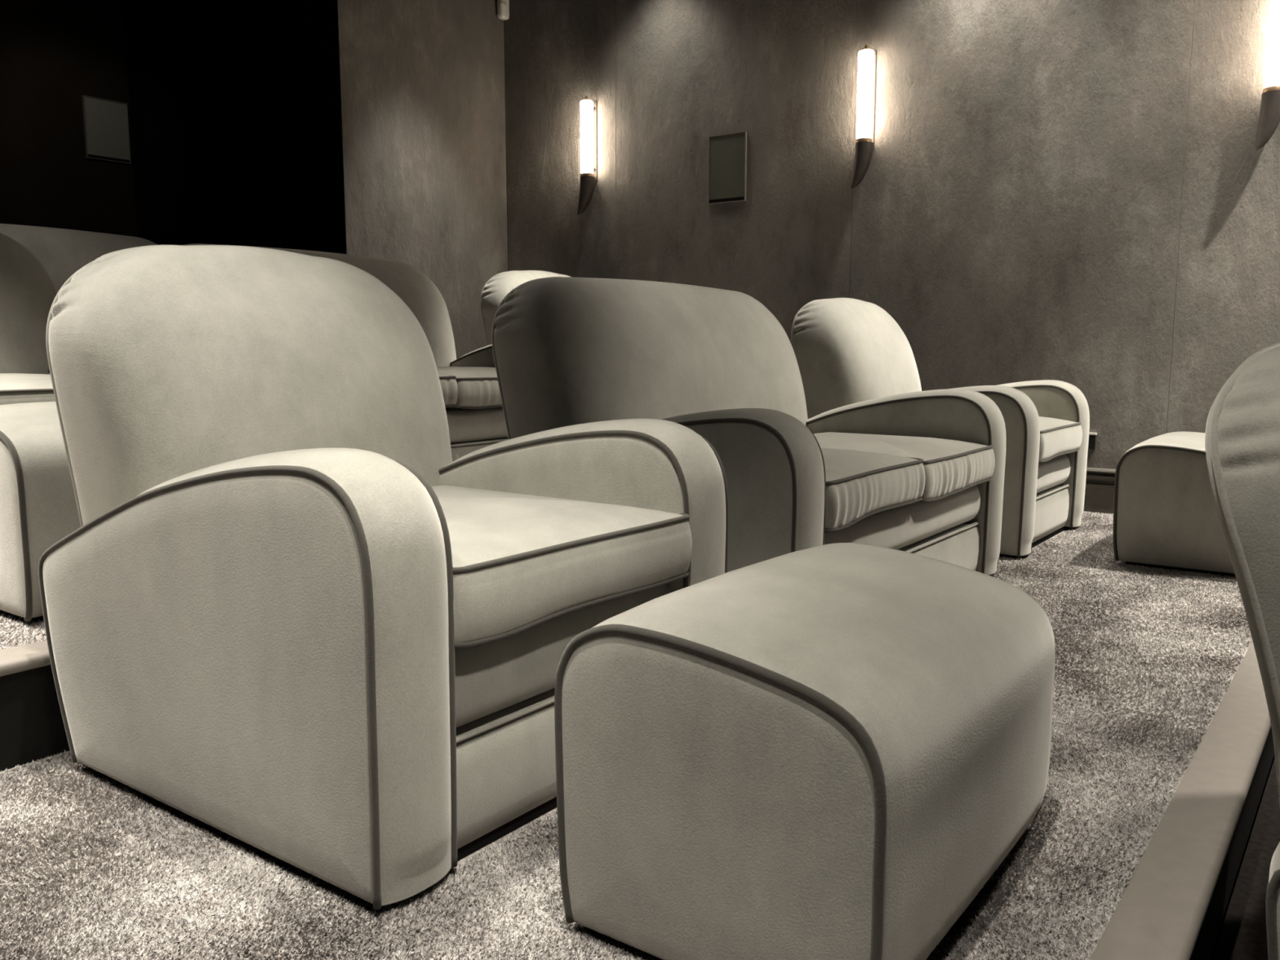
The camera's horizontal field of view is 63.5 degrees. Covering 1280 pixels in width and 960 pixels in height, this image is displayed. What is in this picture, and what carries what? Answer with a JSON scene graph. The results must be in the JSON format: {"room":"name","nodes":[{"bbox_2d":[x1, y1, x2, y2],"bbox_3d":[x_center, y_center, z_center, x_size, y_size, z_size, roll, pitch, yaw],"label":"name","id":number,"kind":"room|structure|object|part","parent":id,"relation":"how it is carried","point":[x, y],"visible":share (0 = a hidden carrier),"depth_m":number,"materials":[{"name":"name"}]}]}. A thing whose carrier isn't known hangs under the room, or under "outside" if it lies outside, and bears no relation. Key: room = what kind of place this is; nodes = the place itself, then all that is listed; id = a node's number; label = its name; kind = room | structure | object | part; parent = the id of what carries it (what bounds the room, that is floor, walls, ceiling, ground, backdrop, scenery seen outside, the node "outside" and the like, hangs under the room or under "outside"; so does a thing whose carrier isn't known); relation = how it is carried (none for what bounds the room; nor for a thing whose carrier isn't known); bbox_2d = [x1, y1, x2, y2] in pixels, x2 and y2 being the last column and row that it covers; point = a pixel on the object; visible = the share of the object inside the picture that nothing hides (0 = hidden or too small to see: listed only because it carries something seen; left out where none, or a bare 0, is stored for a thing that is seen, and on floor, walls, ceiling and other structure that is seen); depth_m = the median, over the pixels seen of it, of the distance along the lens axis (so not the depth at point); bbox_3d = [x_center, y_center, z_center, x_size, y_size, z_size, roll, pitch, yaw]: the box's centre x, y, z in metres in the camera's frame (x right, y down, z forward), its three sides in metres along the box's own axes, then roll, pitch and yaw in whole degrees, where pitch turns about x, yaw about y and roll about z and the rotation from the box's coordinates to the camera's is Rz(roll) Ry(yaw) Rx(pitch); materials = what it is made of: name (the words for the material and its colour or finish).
{"room":"home theater","nodes":[
{"label":"home theater","id":0,"kind":"room"},
{"bbox_2d":[0,609,46,649],"bbox_3d":[-1.298,0.158,3.854,1.955,0.052,6.787,5,9,36],"label":"floor","id":1,"kind":"structure","parent":0,"point":[15,631],"depth_m":2.31,"materials":[{"name":"grey carpet"}]},
{"bbox_2d":[0,232,56,404],"bbox_3d":[-2.176,-0.341,3.357,1.139,1.085,0.998,5,9,36],"label":"armchair","id":2,"kind":"object","parent":1,"relation":"on","point":[28,293],"visible":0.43,"depth_m":3.68,"materials":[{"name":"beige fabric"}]},
{"bbox_2d":[0,373,55,404],"bbox_3d":[-2.028,-0.251,3.259,0.769,0.168,0.694,5,9,36],"label":"seat cushion","id":3,"kind":"object","parent":2,"relation":"on","point":[15,388],"depth_m":3.02,"materials":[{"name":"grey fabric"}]},
{"bbox_2d":[0,401,80,622],"bbox_3d":[-1.360,0.035,2.756,0.531,0.494,0.759,5,9,36],"label":"footstool","id":4,"kind":"object","parent":1,"relation":"on","point":[38,508],"visible":0.2,"depth_m":2.35,"materials":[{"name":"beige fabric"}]},
{"bbox_2d":[180,243,508,462],"bbox_3d":[-1.211,-0.510,4.662,1.143,1.085,1.671,5,9,36],"label":"sofa","id":5,"kind":"object","parent":1,"relation":"on","point":[469,384],"visible":0.2,"depth_m":4.85,"materials":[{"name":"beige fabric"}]},
{"bbox_3d":[-1.504,-0.722,4.867,0.396,0.718,1.558,5,9,36],"label":"backrest","id":6,"kind":"part","parent":5,"relation":"part of","materials":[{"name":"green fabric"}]},
{"bbox_2d":[438,373,457,404],"bbox_3d":[-1.261,-0.384,4.295,0.774,0.172,0.694,5,9,36],"label":"seat cushion","id":7,"kind":"object","parent":5,"relation":"on","point":[449,384],"depth_m":4.30,"materials":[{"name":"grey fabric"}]},
{"bbox_2d":[436,366,502,406],"bbox_3d":[-0.864,-0.446,4.834,0.774,0.168,0.694,5,9,36],"label":"seat cushion","id":8,"kind":"object","parent":5,"relation":"on","point":[474,386],"depth_m":4.46,"materials":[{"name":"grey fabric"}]},
{"bbox_3d":[-0.738,-0.400,5.261,1.057,0.680,0.175,5,9,36],"label":"armrest","id":9,"kind":"part","parent":5,"relation":"part of","materials":[{"name":"green fabric"}]},
{"bbox_3d":[-0.886,-0.056,4.481,0.242,0.193,1.339,5,9,36],"label":"panel","id":10,"kind":"part","parent":5,"relation":"part of","materials":[{"name":"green fabric"}]},
{"bbox_2d":[480,270,572,345],"bbox_3d":[-0.231,-0.683,5.992,1.139,1.085,0.998,5,9,36],"label":"armchair","id":11,"kind":"object","parent":1,"relation":"on","point":[497,287],"visible":0.12,"depth_m":5.91,"materials":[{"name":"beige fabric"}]},
{"bbox_2d":[0,640,50,676],"bbox_3d":[-0.469,0.229,3.252,0.111,0.032,6.787,5,9,36],"label":"trim","id":12,"kind":"structure","parent":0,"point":[21,658],"depth_m":2.12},
{"bbox_2d":[0,664,70,771],"bbox_3d":[-0.475,0.339,3.271,0.096,0.196,6.787,5,9,36],"label":"step riser","id":13,"kind":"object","parent":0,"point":[32,726],"depth_m":2.13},
{"bbox_2d":[0,0,137,236],"bbox_3d":[-5.432,-1.587,5.763,0.084,3.343,5.321,5,9,36],"label":"wall","id":14,"kind":"structure","parent":0,"point":[54,53],"depth_m":7.35,"materials":[{"name":"brown fabric"}]},
{"bbox_2d":[81,95,131,164],"bbox_3d":[-3.929,-2.578,7.619,0.017,0.437,0.323,5,9,36],"label":"speaker panel","id":15,"kind":"object","parent":14,"relation":"attached to","point":[106,125],"visible":1,"depth_m":7.61,"materials":[{"name":"grey fabric"}]},
{"bbox_2d":[106,0,134,4],"bbox_3d":[0.297,-2.865,2.296,13.230,0.084,6.972,5,9,36],"label":"ceiling","id":16,"kind":"structure","parent":0,"point":[120,2],"depth_m":7.57,"materials":[{"name":"black paint"}]},
{"bbox_2d":[123,0,507,359],"bbox_3d":[-2.408,-1.852,7.801,2.570,3.343,1.567,5,9,36],"label":"wall","id":17,"kind":"structure","parent":0,"point":[235,105],"depth_m":6.96,"materials":[{"name":"grey paint"}]},
{"bbox_2d":[497,0,509,20],"bbox_3d":[-0.968,-3.368,7.319,0.071,0.200,0.084,5,9,36],"label":"sensor","id":18,"kind":"object","parent":17,"relation":"attached to","point":[503,6],"visible":1,"depth_m":7.30,"materials":[{"name":"beige plastic"}]},
{"bbox_2d":[0,511,1252,959],"bbox_3d":[0.343,0.529,2.692,1.954,0.052,6.787,5,9,36],"label":"floor","id":19,"kind":"structure","parent":0,"point":[94,866],"depth_m":1.74,"materials":[{"name":"grey carpet"}]},
{"bbox_2d":[38,244,728,909],"bbox_3d":[-0.538,0.031,2.191,1.139,1.085,0.998,5,9,36],"label":"armchair","id":20,"kind":"object","parent":19,"relation":"on","point":[281,614],"visible":0.95,"depth_m":1.85,"materials":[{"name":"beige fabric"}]},
{"bbox_3d":[-0.748,0.262,1.862,1.057,0.680,0.175,5,9,36],"label":"armrest","id":21,"kind":"part","parent":20,"relation":"part of","materials":[{"name":"green fabric"}]},
{"bbox_3d":[-0.830,-0.181,2.395,0.396,0.718,0.886,5,9,36],"label":"backrest","id":22,"kind":"part","parent":20,"relation":"part of","materials":[{"name":"green fabric"}]},
{"bbox_3d":[-0.212,0.485,2.009,0.242,0.193,0.667,5,9,36],"label":"panel","id":23,"kind":"part","parent":20,"relation":"part of","materials":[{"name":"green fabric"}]},
{"bbox_2d":[431,485,692,642],"bbox_3d":[-0.391,0.120,2.094,0.769,0.168,0.694,5,9,36],"label":"seat cushion","id":24,"kind":"object","parent":20,"relation":"on","point":[516,559],"depth_m":1.89,"materials":[{"name":"beige fabric"}]},
{"bbox_3d":[-0.262,0.177,2.521,1.057,0.680,0.175,5,9,36],"label":"armrest","id":25,"kind":"part","parent":20,"relation":"part of","materials":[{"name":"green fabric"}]},
{"bbox_2d":[491,276,1006,574],"bbox_3d":[0.429,-0.139,3.499,1.143,1.085,1.671,5,9,36],"label":"sofa","id":26,"kind":"object","parent":19,"relation":"on","point":[920,473],"visible":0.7,"depth_m":3.24,"materials":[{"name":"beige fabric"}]},
{"bbox_3d":[0.137,-0.351,3.705,0.396,0.718,1.558,5,9,36],"label":"backrest","id":27,"kind":"part","parent":26,"relation":"part of","materials":[{"name":"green fabric"}]},
{"bbox_3d":[0.020,0.127,2.902,1.057,0.680,0.175,5,9,36],"label":"armrest","id":28,"kind":"part","parent":26,"relation":"part of","materials":[{"name":"green fabric"}]},
{"bbox_2d":[821,448,924,528],"bbox_3d":[0.380,-0.013,3.133,0.774,0.172,0.694,5,9,36],"label":"seat cushion","id":29,"kind":"object","parent":26,"relation":"on","point":[859,485],"depth_m":2.89,"materials":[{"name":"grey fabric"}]},
{"bbox_2d":[813,431,995,498],"bbox_3d":[0.776,-0.074,3.672,0.774,0.168,0.694,5,9,36],"label":"seat cushion","id":30,"kind":"object","parent":26,"relation":"on","point":[953,463],"depth_m":3.50,"materials":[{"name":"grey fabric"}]},
{"bbox_3d":[0.903,-0.028,4.099,1.057,0.680,0.175,5,9,36],"label":"armrest","id":31,"kind":"part","parent":26,"relation":"part of","materials":[{"name":"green fabric"}]},
{"bbox_3d":[0.754,0.315,3.319,0.242,0.193,1.339,5,9,36],"label":"panel","id":32,"kind":"part","parent":26,"relation":"part of","materials":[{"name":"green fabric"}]},
{"bbox_2d":[554,542,1055,959],"bbox_3d":[0.301,0.399,1.650,0.531,0.494,0.759,5,9,36],"label":"footstool","id":33,"kind":"object","parent":19,"relation":"on","point":[830,751],"visible":1,"depth_m":1.37,"materials":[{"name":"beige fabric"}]},
{"bbox_2d":[791,297,1089,558],"bbox_3d":[1.374,-0.306,4.782,1.139,1.085,0.998,5,9,36],"label":"armchair","id":34,"kind":"object","parent":19,"relation":"on","point":[847,351],"visible":0.55,"depth_m":4.65,"materials":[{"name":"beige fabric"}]},
{"bbox_3d":[1.083,-0.517,4.987,0.396,0.718,0.886,5,9,36],"label":"backrest","id":35,"kind":"part","parent":34,"relation":"part of","materials":[{"name":"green fabric"}]},
{"bbox_3d":[1.164,-0.074,4.453,1.057,0.680,0.175,5,9,36],"label":"armrest","id":36,"kind":"part","parent":34,"relation":"part of","materials":[{"name":"green fabric"}]},
{"bbox_3d":[1.650,-0.160,5.112,1.057,0.680,0.175,5,9,36],"label":"armrest","id":37,"kind":"part","parent":34,"relation":"part of","materials":[{"name":"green fabric"}]},
{"bbox_3d":[1.700,0.149,4.601,0.242,0.193,0.667,5,9,36],"label":"panel","id":38,"kind":"part","parent":34,"relation":"part of","materials":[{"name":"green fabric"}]},
{"bbox_2d":[1038,416,1082,460],"bbox_3d":[1.522,-0.216,4.685,0.769,0.168,0.694,5,9,36],"label":"seat cushion","id":39,"kind":"object","parent":34,"relation":"on","point":[1060,436],"depth_m":4.49,"materials":[{"name":"beige fabric"}]},
{"bbox_2d":[1112,431,1235,577],"bbox_3d":[2.277,0.068,4.196,0.531,0.494,0.759,5,9,36],"label":"footstool","id":40,"kind":"object","parent":19,"relation":"on","point":[1165,516],"visible":0.56,"depth_m":3.93,"materials":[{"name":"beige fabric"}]},
{"bbox_2d":[503,0,1279,469],"bbox_3d":[3.292,-1.322,4.572,10.660,3.562,0.111,5,9,36],"label":"wall","id":41,"kind":"structure","parent":0,"point":[1080,193],"depth_m":5.63,"materials":[{"name":"grey paint"}]},
{"bbox_3d":[-0.566,-1.677,7.306,1.008,3.562,0.002,5,9,36],"label":"wallcovering panel","id":42,"kind":"part","parent":41,"relation":"part of","materials":[{"name":"brown fabric"}]},
{"bbox_2d":[577,96,597,215],"bbox_3d":[-0.350,-2.189,7.000,0.108,0.780,0.136,5,9,36],"label":"wall sconce","id":43,"kind":"object","parent":41,"relation":"attached to","point":[588,108],"visible":1,"depth_m":6.96,"materials":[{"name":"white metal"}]},
{"bbox_2d":[707,130,746,204],"bbox_3d":[0.542,-1.942,6.441,0.273,0.416,0.017,5,9,36],"label":"speaker panel","id":44,"kind":"object","parent":41,"relation":"attached to","point":[726,153],"visible":1,"depth_m":6.44,"materials":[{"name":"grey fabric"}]},
{"bbox_3d":[0.534,-1.574,6.507,1.720,3.562,0.002,5,9,36],"label":"wallcovering panel","id":45,"kind":"part","parent":41,"relation":"part of","materials":[{"name":"brown fabric"}]},
{"bbox_2d":[850,44,876,188],"bbox_3d":[1.270,-2.036,5.824,0.108,0.780,0.136,5,9,36],"label":"wall sconce","id":46,"kind":"object","parent":41,"relation":"attached to","point":[867,57],"visible":1,"depth_m":5.78,"materials":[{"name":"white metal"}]},
{"bbox_3d":[1.923,-1.443,5.499,1.722,3.562,0.002,5,9,36],"label":"wallcovering panel","id":47,"kind":"part","parent":41,"relation":"part of","materials":[{"name":"brown fabric"}]},
{"bbox_2d":[1088,432,1097,448],"bbox_3d":[2.307,-0.202,5.362,0.109,0.091,0.022,5,9,36],"label":"wall socket","id":48,"kind":"object","parent":41,"relation":"attached to","point":[1091,442],"visible":0.24,"depth_m":5.33,"materials":[{"name":"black plastic"}]},
{"bbox_3d":[2.307,-0.242,5.356,0.109,0.010,0.022,5,9,36],"label":"rail","id":49,"kind":"part","parent":48,"relation":"part of","materials":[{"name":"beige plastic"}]},
{"bbox_2d":[1083,466,1115,514],"bbox_3d":[2.349,0.055,5.327,2.033,0.228,0.081,5,9,36],"label":"baseboard","id":50,"kind":"structure","parent":41,"relation":"attached to","point":[1100,482],"depth_m":5.31,"materials":[{"name":"grey paint"}]},
{"bbox_2d":[1089,640,1271,959],"bbox_3d":[1.172,0.600,2.089,0.111,0.032,6.787,5,9,36],"label":"trim","id":51,"kind":"structure","parent":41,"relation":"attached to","point":[1161,913],"depth_m":1.79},
{"bbox_3d":[3.314,-1.312,4.490,1.724,3.562,0.002,5,9,36],"label":"wallcovering panel","id":52,"kind":"part","parent":41,"relation":"part of","materials":[{"name":"brown fabric"}]},
{"bbox_2d":[1254,0,1279,150],"bbox_3d":[2.870,-1.885,4.663,0.108,0.780,0.136,5,9,36],"label":"wall sconce","id":53,"kind":"object","parent":41,"relation":"attached to","point":[1269,113],"visible":1,"depth_m":4.63,"materials":[{"name":"white glass"}]},
{"bbox_2d":[1190,727,1274,959],"bbox_3d":[1.165,0.710,2.108,0.096,0.196,6.787,5,9,36],"label":"step riser","id":54,"kind":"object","parent":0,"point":[1207,935],"depth_m":2.03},
{"bbox_2d":[1212,758,1279,959],"bbox_3d":[3.384,1.050,0.515,5.397,0.069,6.787,5,9,36],"label":"floor","id":55,"kind":"structure","parent":0,"point":[1243,933],"depth_m":2.05,"materials":[{"name":"brown carpet"}]},
{"bbox_2d":[1204,342,1279,959],"bbox_3d":[1.443,0.354,1.395,1.189,1.085,0.998,5,9,36],"label":"armchair","id":56,"kind":"object","parent":55,"relation":"on","point":[1242,433],"visible":1,"depth_m":1.33,"materials":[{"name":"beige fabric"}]},
{"bbox_3d":[1.254,0.588,1.051,1.057,0.680,0.175,5,9,36],"label":"armrest","id":57,"kind":"part","parent":56,"relation":"part of","materials":[{"name":"grey fabric"}]},
{"bbox_3d":[-3.559,-0.267,5.468,3.484,0.042,6.787,5,9,36],"label":"floor","id":58,"kind":"structure","parent":0,"visible":0},
{"bbox_2d":[0,223,157,294],"bbox_3d":[-3.007,-0.854,5.614,1.143,1.085,1.671,5,9,36],"label":"sofa","id":59,"kind":"object","parent":58,"relation":"on","point":[62,252],"visible":0.06,"depth_m":5.80,"materials":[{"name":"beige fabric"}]}
]}

